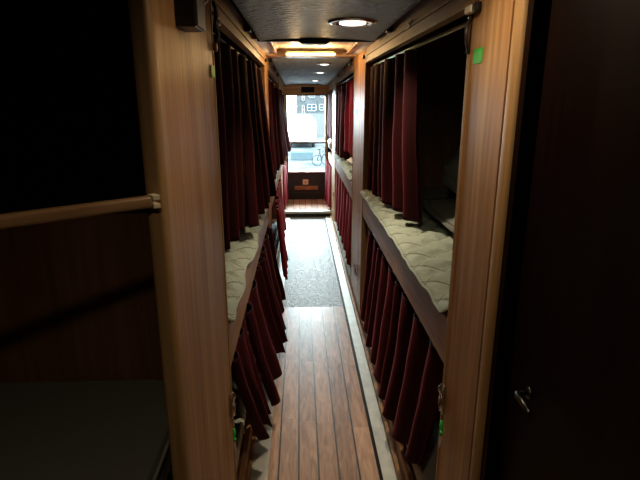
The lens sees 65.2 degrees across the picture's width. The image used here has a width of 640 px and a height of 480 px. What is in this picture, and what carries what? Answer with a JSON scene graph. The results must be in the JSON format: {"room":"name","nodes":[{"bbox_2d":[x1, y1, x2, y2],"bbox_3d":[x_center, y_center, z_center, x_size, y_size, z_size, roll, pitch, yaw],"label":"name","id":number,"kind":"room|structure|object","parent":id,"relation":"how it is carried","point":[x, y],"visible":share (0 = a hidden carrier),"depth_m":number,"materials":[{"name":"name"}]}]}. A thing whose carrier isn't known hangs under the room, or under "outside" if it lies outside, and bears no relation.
{"room":"vehicle interior","nodes":[
{"label":"vehicle interior","id":0,"kind":"room"},
{"bbox_2d":[0,211,163,382],"bbox_3d":[-0.722,0.155,1.588,0.772,2.050,0.030,-1,16,-2],"label":"wall","id":1,"kind":"structure","parent":0,"point":[78,297],"depth_m":1.58,"materials":[{"name":"brown wood"}]},
{"bbox_2d":[0,0,147,211],"bbox_3d":[-0.721,-0.456,1.387,0.772,0.765,0.030,-1,16,-2],"label":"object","id":2,"kind":"object","parent":1,"relation":"attached to","point":[70,127],"depth_m":1.40,"materials":[{"name":"black fabric"}]},
{"bbox_2d":[229,0,254,33],"bbox_3d":[-0.266,-0.610,0.866,0.045,0.018,3.815,-1,16,-2],"label":"trim","id":3,"kind":"structure","parent":1,"relation":"attached to","point":[231,1],"depth_m":2.01,"materials":[{"name":"black wood"}]},
{"bbox_2d":[246,245,279,479],"bbox_3d":[-0.395,0.470,4.244,0.015,0.020,5.950,-1,16,-2],"label":"trim","id":4,"kind":"structure","parent":1,"relation":"attached to","point":[253,435],"depth_m":2.33,"materials":[{"name":"brown wood"}]},
{"bbox_2d":[250,217,289,479],"bbox_3d":[-0.349,0.474,4.247,0.078,0.012,5.950,-1,16,-2],"label":"trim","id":5,"kind":"structure","parent":1,"relation":"attached to","point":[261,455],"depth_m":2.37,"materials":[{"name":"metal"}]},
{"bbox_2d":[281,78,331,198],"bbox_3d":[-0.221,-1.555,7.816,2.470,2.110,0.100,-1,16,-2],"label":"wall","id":6,"kind":"structure","parent":0,"point":[294,179],"depth_m":7.91,"materials":[{"name":"brown wood"}]},
{"bbox_2d":[284,93,286,162],"bbox_3d":[-0.532,-1.431,7.771,0.028,1.625,0.030,-1,16,-2],"label":"trim","id":7,"kind":"structure","parent":6,"relation":"attached to","point":[284,93],"depth_m":7.59,"materials":[{"name":"brown wood"}]},
{"bbox_2d":[303,179,307,184],"bbox_3d":[-0.229,-0.921,7.932,0.090,0.085,0.017,-1,16,-2],"label":"wall socket","id":8,"kind":"object","parent":6,"relation":"attached to","point":[305,181],"visible":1,"depth_m":7.93,"materials":[{"name":"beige plastic"}]},
{"bbox_2d":[286,95,325,172],"bbox_3d":[-0.215,-1.639,7.762,0.630,1.180,0.100,-1,16,-2],"label":"window","id":9,"kind":"structure","parent":6,"relation":"in","point":[291,142],"depth_m":7.79,"materials":[{"name":"clear glass"}]},
{"bbox_2d":[289,192,323,198],"bbox_3d":[-0.214,-0.708,7.990,0.570,0.115,0.020,-1,16,-2],"label":"baseboard","id":10,"kind":"structure","parent":6,"relation":"attached to","point":[292,195],"depth_m":7.98,"materials":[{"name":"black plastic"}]},
{"bbox_2d":[295,186,317,189],"bbox_3d":[-0.219,-0.829,7.957,0.370,0.065,0.018,-1,16,-2],"label":"wooden strip","id":11,"kind":"object","parent":6,"relation":"attached to","point":[296,187],"visible":1,"depth_m":7.95,"materials":[{"name":"brown wood"}]},
{"bbox_2d":[301,87,313,91],"bbox_3d":[-0.184,-2.271,7.554,0.200,0.080,0.024,-1,16,-2],"label":"display panel","id":12,"kind":"object","parent":6,"relation":"attached to","point":[303,89],"visible":1,"depth_m":7.54,"materials":[{"name":"black plastic"}]},
{"bbox_2d":[326,93,327,160],"bbox_3d":[0.105,-1.438,7.795,0.028,1.625,0.030,-1,16,-2],"label":"trim","id":13,"kind":"structure","parent":6,"relation":"attached to","point":[326,93],"depth_m":7.70,"materials":[{"name":"brown wood"}]},
{"bbox_2d":[284,199,330,209],"bbox_3d":[-0.198,-0.474,7.614,0.740,0.135,0.870,-1,16,-2],"label":"platform","id":14,"kind":"object","parent":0,"point":[293,204],"visible":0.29,"depth_m":7.60,"materials":[{"name":"brown wood"}]},
{"bbox_2d":[285,210,330,213],"bbox_3d":[-0.179,-0.401,7.147,0.740,0.035,0.070,-1,16,-2],"label":"trim","id":15,"kind":"structure","parent":14,"relation":"attached to","point":[286,211],"depth_m":7.12,"materials":[{"name":"metal"}]},
{"bbox_2d":[285,213,330,216],"bbox_3d":[-0.180,-0.339,7.184,0.740,0.105,0.029,-1,16,-2],"label":"trim","id":16,"kind":"structure","parent":14,"relation":"attached to","point":[318,214],"depth_m":7.17,"materials":[{"name":"black plastic"}]},
{"bbox_2d":[271,58,349,84],"bbox_3d":[-0.142,-1.890,5.732,0.620,0.119,3.740,-1,16,-2],"label":"ceiling","id":17,"kind":"structure","parent":0,"point":[293,71],"depth_m":4.93,"materials":[{"name":"grey"}]},
{"bbox_2d":[316,63,331,65],"bbox_3d":[0.037,-1.539,4.372,0.140,0.026,0.140,-1,16,-2],"label":"recessed light","id":18,"kind":"object","parent":17,"relation":"in","point":[324,64],"visible":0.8,"depth_m":4.34,"materials":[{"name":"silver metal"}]},
{"bbox_2d":[246,217,403,479],"bbox_3d":[-0.028,0.748,3.375,0.740,0.050,7.900,-1,16,-2],"label":"floor","id":19,"kind":"structure","parent":0,"point":[320,429],"depth_m":2.94,"materials":[{"name":"brown wood"}]},
{"bbox_2d":[128,0,236,479],"bbox_3d":[-0.296,0.230,1.321,0.058,2.050,0.667,-1,16,-2],"label":"partition panel","id":20,"kind":"object","parent":19,"relation":"on","point":[176,86],"depth_m":1.09,"materials":[{"name":"brown wood"}]},
{"bbox_2d":[0,193,160,229],"bbox_3d":[-0.512,-0.015,0.682,0.610,0.023,0.022,-14,21,-40],"label":"guard rail","id":21,"kind":"object","parent":20,"relation":"attached to","point":[68,212],"visible":1,"depth_m":0.78,"materials":[{"name":"brown wood"}]},
{"bbox_2d":[174,0,207,31],"bbox_3d":[-0.266,-0.526,1.032,0.057,0.170,0.090,-1,16,-2],"label":"wall speaker","id":22,"kind":"object","parent":20,"relation":"attached to","point":[189,14],"visible":1,"depth_m":1.01,"materials":[{"name":"black plastic"}]},
{"bbox_2d":[211,65,214,77],"bbox_3d":[-0.304,-0.479,1.421,0.001,0.032,0.051,-1,16,-2],"label":"sticker","id":23,"kind":"object","parent":20,"relation":"attached to","point":[212,66],"visible":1,"depth_m":1.42,"materials":[{"name":"green"}]},
{"bbox_2d":[230,392,235,419],"bbox_3d":[-0.296,0.569,1.717,0.018,0.103,0.037,-1,16,-2],"label":"latch","id":24,"kind":"object","parent":20,"relation":"attached to","point":[233,408],"visible":1,"depth_m":1.71,"materials":[{"name":"silver metal"}]},
{"bbox_2d":[233,428,236,452],"bbox_3d":[-0.291,0.690,1.714,0.012,0.090,0.034,-3,16,-12],"label":"tag","id":25,"kind":"object","parent":20,"relation":"attached to","point":[234,430],"visible":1,"depth_m":1.71,"materials":[{"name":"green plastic"}]},
{"bbox_2d":[220,34,271,289],"bbox_3d":[-0.799,-0.491,3.913,0.803,2.050,0.380,-1,16,-2],"label":"partition panel","id":26,"kind":"object","parent":19,"relation":"on","point":[224,37],"visible":0.02,"depth_m":3.67,"materials":[{"name":"brown wood"}]},
{"bbox_2d":[211,0,265,65],"bbox_3d":[-0.365,-0.979,2.463,0.087,0.134,2.181,-1,16,-2],"label":"header board","id":27,"kind":"object","parent":26,"relation":"attached to","point":[232,26],"depth_m":2.02,"materials":[{"name":"brown wood"}]},
{"bbox_2d":[213,34,244,249],"bbox_3d":[-0.388,-0.348,2.007,0.097,0.825,0.854,-1,16,-2],"label":"curtain","id":28,"kind":"object","parent":27,"relation":"hanging from","point":[226,58],"visible":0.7,"depth_m":1.98,"materials":[{"name":"red fabric"}]},
{"bbox_2d":[239,54,276,227],"bbox_3d":[-0.358,-0.612,3.034,0.130,0.866,1.259,0,16,-1],"label":"curtain","id":29,"kind":"object","parent":26,"relation":"attached to","point":[259,171],"visible":1,"depth_m":2.78,"materials":[{"name":"red fabric"}]},
{"bbox_2d":[237,361,260,479],"bbox_3d":[-0.751,0.781,2.937,0.800,0.078,2.181,-1,16,-2],"label":"bunk bed","id":30,"kind":"object","parent":19,"relation":"on","point":[243,461],"visible":0.04,"depth_m":2.25,"materials":[{"name":"brown wood"}]},
{"bbox_2d":[231,307,255,471],"bbox_3d":[-0.741,0.725,2.919,0.720,0.080,2.150,-1,16,-2],"label":"mattress","id":31,"kind":"object","parent":30,"relation":"on","point":[240,414],"visible":0.02,"depth_m":2.39,"materials":[{"name":"grey"}]},
{"bbox_2d":[268,63,282,218],"bbox_3d":[-0.900,-1.192,6.436,0.803,2.050,0.600,-1,16,-2],"label":"partition panel","id":32,"kind":"object","parent":19,"relation":"on","point":[269,76],"visible":0.02,"depth_m":6.37,"materials":[{"name":"brown wood"}]},
{"bbox_2d":[268,58,279,84],"bbox_3d":[-0.473,-1.641,4.911,0.067,0.169,2.126,-1,16,-2],"label":"header board","id":33,"kind":"object","parent":32,"relation":"attached to","point":[271,73],"visible":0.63,"depth_m":4.61,"materials":[{"name":"brown wood"}]},
{"bbox_2d":[268,78,279,178],"bbox_3d":[-0.441,-1.027,4.616,0.096,0.844,1.165,0,16,-1],"label":"curtain","id":34,"kind":"object","parent":33,"relation":"hanging from","point":[274,142],"visible":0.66,"depth_m":4.65,"materials":[{"name":"red fabric"}]},
{"bbox_2d":[274,87,291,164],"bbox_3d":[-0.446,-1.418,6.090,0.142,0.801,1.706,0,16,-1],"label":"curtain","id":35,"kind":"object","parent":32,"relation":"hanging from","point":[283,135],"visible":0.97,"depth_m":5.74,"materials":[{"name":"red fabric"}]},
{"bbox_2d":[275,233,278,258],"bbox_3d":[-0.849,0.102,5.380,0.800,0.078,2.126,-1,16,-2],"label":"bunk bed","id":36,"kind":"object","parent":19,"relation":"on","point":[277,239],"visible":0.1,"depth_m":5.43,"materials":[{"name":"brown wood"}]},
{"bbox_2d":[272,219,277,244],"bbox_3d":[-0.839,0.045,5.364,0.720,0.080,2.090,-1,16,-2],"label":"mattress","id":37,"kind":"object","parent":36,"relation":"on","point":[274,221],"visible":0.04,"depth_m":5.85,"materials":[{"name":"grey fabric"}]},
{"bbox_2d":[288,241,329,241],"bbox_3d":[-0.125,0.020,5.895,0.502,0.003,0.030,-1,16,-2],"label":"trim","id":38,"kind":"structure","parent":19,"relation":"on","point":[288,241],"depth_m":5.90,"materials":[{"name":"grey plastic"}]},
{"bbox_2d":[435,0,528,479],"bbox_3d":[0.388,0.232,1.313,0.048,2.050,0.315,-1,16,-2],"label":"partition panel","id":39,"kind":"object","parent":19,"relation":"on","point":[492,85],"depth_m":1.21,"materials":[{"name":"brown wood"}]},
{"bbox_2d":[438,383,444,415],"bbox_3d":[0.367,0.484,1.518,0.018,0.103,0.037,-1,16,-2],"label":"latch","id":40,"kind":"object","parent":39,"relation":"attached to","point":[441,398],"visible":1,"depth_m":1.51,"materials":[{"name":"silver metal"}]},
{"bbox_2d":[438,420,442,446],"bbox_3d":[0.365,0.590,1.512,0.012,0.090,0.034,2,16,8],"label":"tag","id":41,"kind":"object","parent":40,"relation":"hanging from","point":[441,421],"visible":1,"depth_m":1.51,"materials":[{"name":"green"}]},
{"bbox_2d":[464,14,472,54],"bbox_3d":[0.368,-0.511,1.241,0.015,0.094,0.042,8,17,26],"label":"strap","id":42,"kind":"object","parent":39,"relation":"hanging from","point":[470,17],"visible":1,"depth_m":1.23,"materials":[{"name":"brown leather"}]},
{"bbox_2d":[473,47,482,63],"bbox_3d":[0.380,-0.444,1.203,0.001,0.034,0.061,-1,16,-2],"label":"sticker","id":43,"kind":"object","parent":39,"relation":"attached to","point":[478,53],"visible":1,"depth_m":1.20,"materials":[{"name":"green"}]},
{"bbox_2d":[480,0,549,479],"bbox_3d":[0.415,0.277,1.151,0.030,2.050,0.025,-1,16,-2],"label":"trim","id":44,"kind":"structure","parent":39,"relation":"attached to","point":[538,10],"depth_m":1.05,"materials":[{"name":"brown wood"}]},
{"bbox_2d":[233,0,421,41],"bbox_3d":[0.053,-0.593,0.886,0.615,0.042,3.820,-1,16,-2],"label":"ceiling","id":45,"kind":"structure","parent":0,"point":[268,19],"depth_m":1.98,"materials":[{"name":"grey"}]},
{"bbox_2d":[253,34,376,57],"bbox_3d":[-0.045,-1.278,3.294,0.680,0.103,1.270,-1,16,-2],"label":"roof hatch","id":46,"kind":"object","parent":45,"relation":"attached to","point":[278,48],"visible":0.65,"depth_m":3.44,"materials":[{"name":"brown wood"}]},
{"bbox_2d":[286,51,335,55],"bbox_3d":[-0.068,-1.343,3.607,0.360,0.028,0.080,-1,16,-2],"label":"tube light","id":47,"kind":"object","parent":46,"relation":"attached to","point":[289,53],"visible":1,"depth_m":3.57,"materials":[{"name":"white plastic"}]},
{"bbox_2d":[286,53,335,55],"bbox_3d":[-0.068,-1.338,3.609,0.360,0.018,0.080,-1,16,-2],"label":"diffuser","id":48,"kind":"object","parent":47,"relation":"attached to","point":[287,54],"depth_m":3.57,"materials":[{"name":"beige plastic"}]},
{"bbox_2d":[328,16,377,26],"bbox_3d":[0.137,-0.917,2.108,0.210,0.026,0.210,-1,16,-2],"label":"recessed light","id":49,"kind":"object","parent":45,"relation":"in","point":[352,21],"visible":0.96,"depth_m":2.06,"materials":[{"name":"silver metal"}]},
{"bbox_2d":[339,21,365,25],"bbox_3d":[0.137,-0.912,2.110,0.113,0.016,0.113,-1,16,-2],"label":"diffuser","id":50,"kind":"object","parent":49,"relation":"attached to","point":[341,23],"depth_m":2.08,"materials":[{"name":"white plastic"}]},
{"bbox_2d":[213,15,468,60],"bbox_3d":[-0.052,-1.423,3.290,2.470,0.060,9.000,-1,16,-2],"label":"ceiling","id":51,"kind":"structure","parent":0,"point":[464,18],"depth_m":3.08,"materials":[{"name":"black wood"}]},
{"bbox_2d":[496,0,551,479],"bbox_3d":[0.788,0.193,1.451,0.762,2.050,0.030,-1,16,-2],"label":"wall","id":52,"kind":"structure","parent":0,"point":[550,6],"depth_m":1.36,"materials":[{"name":"brown wood"}]},
{"bbox_2d":[324,216,382,479],"bbox_3d":[0.193,0.520,4.073,0.013,0.016,6.350,-1,16,-2],"label":"trim","id":53,"kind":"structure","parent":52,"relation":"attached to","point":[345,312],"depth_m":2.94,"materials":[{"name":"grey metal"}]},
{"bbox_2d":[326,217,396,479],"bbox_3d":[0.231,0.521,4.075,0.063,0.012,6.350,-1,16,-2],"label":"trim","id":54,"kind":"structure","parent":52,"relation":"attached to","point":[383,450],"depth_m":2.94,"materials":[{"name":"metal"}]},
{"bbox_2d":[330,215,402,479],"bbox_3d":[0.271,0.510,4.074,0.018,0.035,6.350,-1,16,-2],"label":"trim","id":55,"kind":"structure","parent":52,"relation":"attached to","point":[385,423],"depth_m":2.94,"materials":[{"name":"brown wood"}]},
{"bbox_3d":[-0.799,0.638,3.781,0.770,0.045,8.800,-1,16,-2],"label":"floor","id":56,"kind":"structure","parent":0,"visible":0},
{"bbox_3d":[-0.761,1.001,1.256,0.648,0.598,1.040,-1,16,-2],"label":"bench base","id":57,"kind":"object","parent":56,"relation":"on","visible":0},
{"bbox_2d":[0,380,171,479],"bbox_3d":[-0.739,0.653,1.160,0.675,0.120,1.041,-1,16,-2],"label":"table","id":58,"kind":"object","parent":57,"relation":"on","point":[113,429],"visible":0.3,"depth_m":1.38,"materials":[{"name":"grey fabric"}]},
{"bbox_3d":[0.500,0.657,-0.216,0.030,2.050,0.995,-1,16,-2],"label":"wall","id":59,"kind":"structure","parent":0,"visible":0},
{"bbox_2d":[498,0,639,479],"bbox_3d":[0.448,0.460,0.717,0.072,1.920,0.900,-1,16,-2],"label":"door","id":60,"kind":"structure","parent":59,"relation":"in","point":[572,412],"depth_m":0.83,"materials":[{"name":"brown wood"}]},
{"bbox_3d":[-1.233,-0.345,3.464,0.100,2.110,8.850,-1,16,-2],"label":"wall","id":61,"kind":"structure","parent":0,"visible":0},
{"bbox_2d":[228,208,268,363],"bbox_3d":[-0.751,0.083,2.743,0.800,0.160,2.181,-1,16,-2],"label":"bunk bed","id":62,"kind":"object","parent":61,"relation":"attached to","point":[234,327],"visible":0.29,"depth_m":2.22,"materials":[{"name":"brown wood"}]},
{"bbox_2d":[225,196,270,321],"bbox_3d":[-0.686,-0.021,2.711,0.730,0.049,2.156,-1,16,-2],"label":"mattress","id":63,"kind":"object","parent":62,"relation":"on","point":[242,252],"visible":0.08,"depth_m":2.29,"materials":[{"name":"fabric"}]},
{"bbox_2d":[232,316,272,440],"bbox_3d":[-0.279,0.646,2.127,0.127,0.575,0.518,-1,16,-2],"label":"curtain","id":64,"kind":"object","parent":62,"relation":"hanging from","point":[249,385],"visible":0.95,"depth_m":2.08,"materials":[{"name":"red fabric"}]},
{"bbox_2d":[245,262,285,405],"bbox_3d":[-0.279,0.494,2.669,0.166,0.572,0.798,-1,16,-2],"label":"curtain","id":65,"kind":"object","parent":62,"relation":"hanging from","point":[265,338],"visible":0.98,"depth_m":2.59,"materials":[{"name":"red fabric"}]},
{"bbox_2d":[258,225,287,342],"bbox_3d":[-0.306,0.279,3.448,0.178,0.576,0.899,-1,16,-2],"label":"curtain","id":66,"kind":"object","parent":62,"relation":"hanging from","point":[267,259],"visible":0.87,"depth_m":3.31,"materials":[{"name":"red fabric"}]},
{"bbox_2d":[271,168,280,204],"bbox_3d":[-0.849,-0.603,5.184,0.800,0.145,2.126,-1,16,-2],"label":"bunk bed","id":67,"kind":"object","parent":61,"relation":"attached to","point":[279,173],"visible":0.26,"depth_m":5.35,"materials":[{"name":"brown wood"}]},
{"bbox_2d":[275,176,286,233],"bbox_3d":[-0.438,-0.349,5.708,0.104,0.595,1.208,-1,16,-2],"label":"curtain","id":68,"kind":"object","parent":67,"relation":"hanging from","point":[279,187],"visible":0.44,"depth_m":5.81,"materials":[{"name":"red fabric"}]},
{"bbox_2d":[275,193,287,279],"bbox_3d":[-0.355,-0.063,4.683,0.113,0.598,0.935,-1,16,-4],"label":"curtain","id":69,"kind":"object","parent":67,"relation":"hanging from","point":[282,242],"visible":1,"depth_m":4.35,"materials":[{"name":"red fabric"}]},
{"bbox_3d":[-0.933,-1.153,7.285,0.800,0.120,1.013,-1,16,-2],"label":"bunk bed","id":70,"kind":"object","parent":61,"relation":"attached to","visible":0},
{"bbox_2d":[283,162,288,208],"bbox_3d":[-0.511,-0.822,7.400,0.058,0.570,0.974,0,16,0],"label":"curtain","id":71,"kind":"object","parent":70,"relation":"hanging from","point":[285,178],"visible":0.93,"depth_m":7.20,"materials":[{"name":"red fabric"}]},
{"bbox_3d":[1.135,-0.370,3.552,0.100,2.110,8.850,-1,16,-2],"label":"wall","id":72,"kind":"structure","parent":0,"visible":0},
{"bbox_2d":[328,152,331,165],"bbox_3d":[0.540,-1.195,7.359,0.790,0.120,0.963,-1,16,-2],"label":"bunk bed","id":73,"kind":"object","parent":72,"relation":"attached to","point":[329,153],"visible":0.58,"depth_m":7.41,"materials":[{"name":"brown wood"}]},
{"bbox_2d":[324,161,331,206],"bbox_3d":[0.119,-0.839,7.435,0.070,0.596,0.909,-1,16,-4],"label":"curtain","id":74,"kind":"object","parent":73,"relation":"hanging from","point":[328,168],"visible":0.93,"depth_m":7.24,"materials":[{"name":"red fabric"}]},
{"bbox_3d":[0.510,-1.303,7.329,0.670,0.055,0.930,-1,16,-2],"label":"mattress","id":75,"kind":"object","parent":73,"relation":"on","visible":0},
{"bbox_2d":[328,139,331,149],"bbox_3d":[0.186,-1.403,7.252,0.151,0.183,0.452,-1,16,-2],"label":"pillow","id":76,"kind":"object","parent":75,"relation":"on","point":[329,140],"visible":0.44,"depth_m":7.12,"materials":[{"name":"white fabric"}]},
{"bbox_2d":[335,226,349,279],"bbox_3d":[0.625,0.081,5.428,0.790,0.064,2.076,-1,16,-2],"label":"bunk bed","id":77,"kind":"object","parent":72,"relation":"attached to","point":[335,226],"visible":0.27,"depth_m":5.25,"materials":[{"name":"brown wood"}]},
{"bbox_2d":[334,222,350,275],"bbox_3d":[0.567,0.033,5.412,0.726,0.039,2.041,-1,16,-2],"label":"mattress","id":78,"kind":"object","parent":77,"relation":"on","point":[335,223],"visible":0.06,"depth_m":5.07,"materials":[{"name":"fabric"}]},
{"bbox_2d":[335,158,351,197],"bbox_3d":[0.625,-0.692,5.213,0.790,0.140,2.076,-1,16,-2],"label":"bunk bed","id":79,"kind":"object","parent":72,"relation":"attached to","point":[348,184],"visible":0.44,"depth_m":4.93,"materials":[{"name":"brown wood"}]},
{"bbox_2d":[335,172,346,243],"bbox_3d":[0.230,-0.390,5.566,0.066,0.611,1.304,0,16,-2],"label":"curtain","id":80,"kind":"object","parent":79,"relation":"hanging from","point":[341,191],"visible":0.84,"depth_m":5.40,"materials":[{"name":"red fabric"}]},
{"bbox_2d":[334,153,351,180],"bbox_3d":[0.566,-0.788,5.184,0.728,0.046,2.041,-1,16,-2],"label":"mattress","id":81,"kind":"object","parent":79,"relation":"on","point":[347,167],"visible":0.06,"depth_m":4.99,"materials":[{"name":"fabric"}]},
{"bbox_2d":[343,190,351,267],"bbox_3d":[0.263,-0.122,4.614,0.062,0.616,0.583,-1,16,-2],"label":"curtain","id":82,"kind":"object","parent":79,"relation":"hanging from","point":[347,232],"visible":0.81,"depth_m":4.58,"materials":[{"name":"red fabric"}]},
{"bbox_2d":[360,311,415,479],"bbox_3d":[0.733,0.830,2.735,0.790,0.064,2.071,-1,16,-2],"label":"bunk bed","id":83,"kind":"object","parent":72,"relation":"attached to","point":[407,469],"visible":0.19,"depth_m":2.21,"materials":[{"name":"brown wood"}]},
{"bbox_2d":[406,319,439,479],"bbox_3d":[0.728,0.780,2.718,0.720,0.080,2.040,-1,16,-2],"label":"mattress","id":84,"kind":"object","parent":83,"relation":"on","point":[427,471],"visible":0.02,"depth_m":2.08,"materials":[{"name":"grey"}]},
{"bbox_2d":[363,198,447,362],"bbox_3d":[0.733,0.028,2.512,0.790,0.150,2.071,-1,16,-2],"label":"bunk bed","id":85,"kind":"object","parent":72,"relation":"attached to","point":[434,323],"visible":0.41,"depth_m":1.93,"materials":[{"name":"brown wood"}]},
{"bbox_2d":[360,231,385,346],"bbox_3d":[0.318,0.301,3.109,0.104,0.627,0.465,-1,16,-2],"label":"curtain","id":86,"kind":"object","parent":85,"relation":"hanging from","point":[374,252],"visible":0.81,"depth_m":3.06,"materials":[{"name":"red fabric"}]},
{"bbox_2d":[370,253,408,399],"bbox_3d":[0.344,0.454,2.596,0.106,0.647,0.567,-1,16,-2],"label":"curtain","id":87,"kind":"object","parent":85,"relation":"hanging from","point":[390,291],"visible":0.84,"depth_m":2.54,"materials":[{"name":"red fabric"}]},
{"bbox_2d":[360,187,456,313],"bbox_3d":[0.674,-0.071,2.479,0.727,0.048,2.041,-1,16,-2],"label":"mattress","id":88,"kind":"object","parent":85,"relation":"on","point":[426,246],"visible":0.31,"depth_m":2.15,"materials":[{"name":"fabric"}]},
{"bbox_2d":[422,198,455,232],"bbox_3d":[0.794,-0.066,2.196,0.506,0.085,1.268,-1,16,-2],"label":"blanket","id":89,"kind":"object","parent":88,"relation":"on","point":[442,209],"visible":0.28,"depth_m":2.42,"materials":[{"name":"grey fabric"}]},
{"bbox_2d":[443,146,459,193],"bbox_3d":[0.848,-0.378,2.364,0.297,0.420,0.754,-4,16,-15],"label":"pillow","id":90,"kind":"object","parent":89,"relation":"on","point":[451,167],"visible":0.16,"depth_m":2.53,"materials":[{"name":"grey fabric"}]},
{"bbox_2d":[382,292,443,466],"bbox_3d":[0.360,0.607,2.022,0.105,0.634,0.692,-1,16,-2],"label":"curtain","id":91,"kind":"object","parent":85,"relation":"hanging from","point":[412,395],"visible":0.9,"depth_m":1.96,"materials":[{"name":"red fabric"}]},
{"bbox_3d":[0.705,0.623,3.837,0.760,0.045,8.800,-1,16,-2],"label":"floor","id":92,"kind":"structure","parent":0,"visible":0},
{"bbox_2d":[331,73,353,227],"bbox_3d":[0.570,-1.210,6.500,0.793,2.050,0.680,-1,16,-2],"label":"partition panel","id":93,"kind":"object","parent":92,"relation":"on","point":[334,86],"visible":0.21,"depth_m":6.42,"materials":[{"name":"brown wood"}]},
{"bbox_2d":[328,80,331,90],"bbox_3d":[0.169,-2.176,7.071,0.067,0.164,0.963,-1,16,-2],"label":"header board","id":94,"kind":"object","parent":93,"relation":"attached to","point":[330,82],"visible":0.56,"depth_m":7.05,"materials":[{"name":"brown wood"}]},
{"bbox_2d":[327,92,331,138],"bbox_3d":[0.150,-1.794,7.184,0.073,0.621,0.932,-1,16,-4],"label":"curtain","id":95,"kind":"object","parent":94,"relation":"hanging from","point":[329,118],"visible":0.68,"depth_m":7.12,"materials":[{"name":"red fabric"}]},
{"bbox_2d":[335,83,349,159],"bbox_3d":[0.242,-1.324,5.545,0.103,0.770,1.046,-1,16,-2],"label":"curtain","id":96,"kind":"object","parent":93,"relation":"attached to","point":[341,88],"visible":0.77,"depth_m":5.33,"materials":[{"name":"red fabric"}]},
{"bbox_2d":[335,58,353,83],"bbox_3d":[0.254,-1.647,4.933,0.067,0.169,2.076,-1,16,-2],"label":"header board","id":97,"kind":"object","parent":93,"relation":"attached to","point":[349,70],"visible":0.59,"depth_m":4.69,"materials":[{"name":"brown wood"}]},
{"bbox_2d":[344,80,353,156],"bbox_3d":[0.306,-1.096,4.527,0.099,0.663,0.945,-1,16,-4],"label":"curtain","id":98,"kind":"object","parent":97,"relation":"hanging from","point":[348,116],"visible":0.5,"depth_m":4.72,"materials":[{"name":"red fabric"}]},
{"bbox_2d":[350,28,466,322],"bbox_3d":[0.677,-0.466,3.824,0.793,2.050,0.720,-1,16,-2],"label":"partition panel","id":99,"kind":"object","parent":92,"relation":"on","point":[442,61],"visible":0.27,"depth_m":3.39,"materials":[{"name":"brown wood"}]},
{"bbox_2d":[364,0,470,65],"bbox_3d":[0.351,-0.910,2.236,0.087,0.144,2.071,-1,16,-2],"label":"header board","id":100,"kind":"object","parent":99,"relation":"attached to","point":[428,16],"depth_m":1.82,"materials":[{"name":"brown wood"}]},
{"bbox_2d":[367,48,421,222],"bbox_3d":[0.397,-0.575,2.749,0.121,0.785,1.238,-1,16,-2],"label":"curtain","id":101,"kind":"object","parent":100,"relation":"hanging from","point":[394,167],"visible":1,"depth_m":2.44,"materials":[{"name":"red fabric"}]},
{"label":"outside","id":102,"kind":"structure","parent":0,"visible":0},
{"bbox_2d":[288,136,324,169],"bbox_3d":[-1.329,-6.247,34.045,60.000,0.300,51.000,-1,16,-2],"label":"yard","id":103,"kind":"structure","parent":102,"point":[292,164],"depth_m":26.17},
{"bbox_2d":[288,115,315,146],"bbox_3d":[-1.270,-7.608,34.656,1.879,1.986,5.100,-1,16,-2],"label":"van","id":104,"kind":"object","parent":103,"relation":"on","point":[300,127],"visible":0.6,"depth_m":32.24,"materials":[{"name":"white paint"}]},
{"bbox_2d":[291,151,312,159],"bbox_3d":[-0.938,-4.400,26.057,1.150,0.420,0.600,-1,16,-2],"label":"planter","id":105,"kind":"object","parent":103,"relation":"on","point":[295,155],"visible":0.84,"depth_m":25.77,"materials":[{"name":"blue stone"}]},
{"bbox_2d":[296,96,324,135],"bbox_3d":[5.946,-12.177,47.723,16.525,3.800,8.250,-1,16,-2],"label":"building","id":106,"kind":"structure","parent":103,"relation":"on","point":[314,106],"depth_m":43.51,"materials":[{"name":"grey brick"}]},
{"bbox_2d":[312,147,324,165],"bbox_3d":[0.075,-4.001,23.819,0.382,0.868,1.004,14,21,41],"label":"bicycle","id":107,"kind":"object","parent":103,"relation":"on","point":[318,155],"visible":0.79,"depth_m":23.68,"materials":[{"name":"black paint"}]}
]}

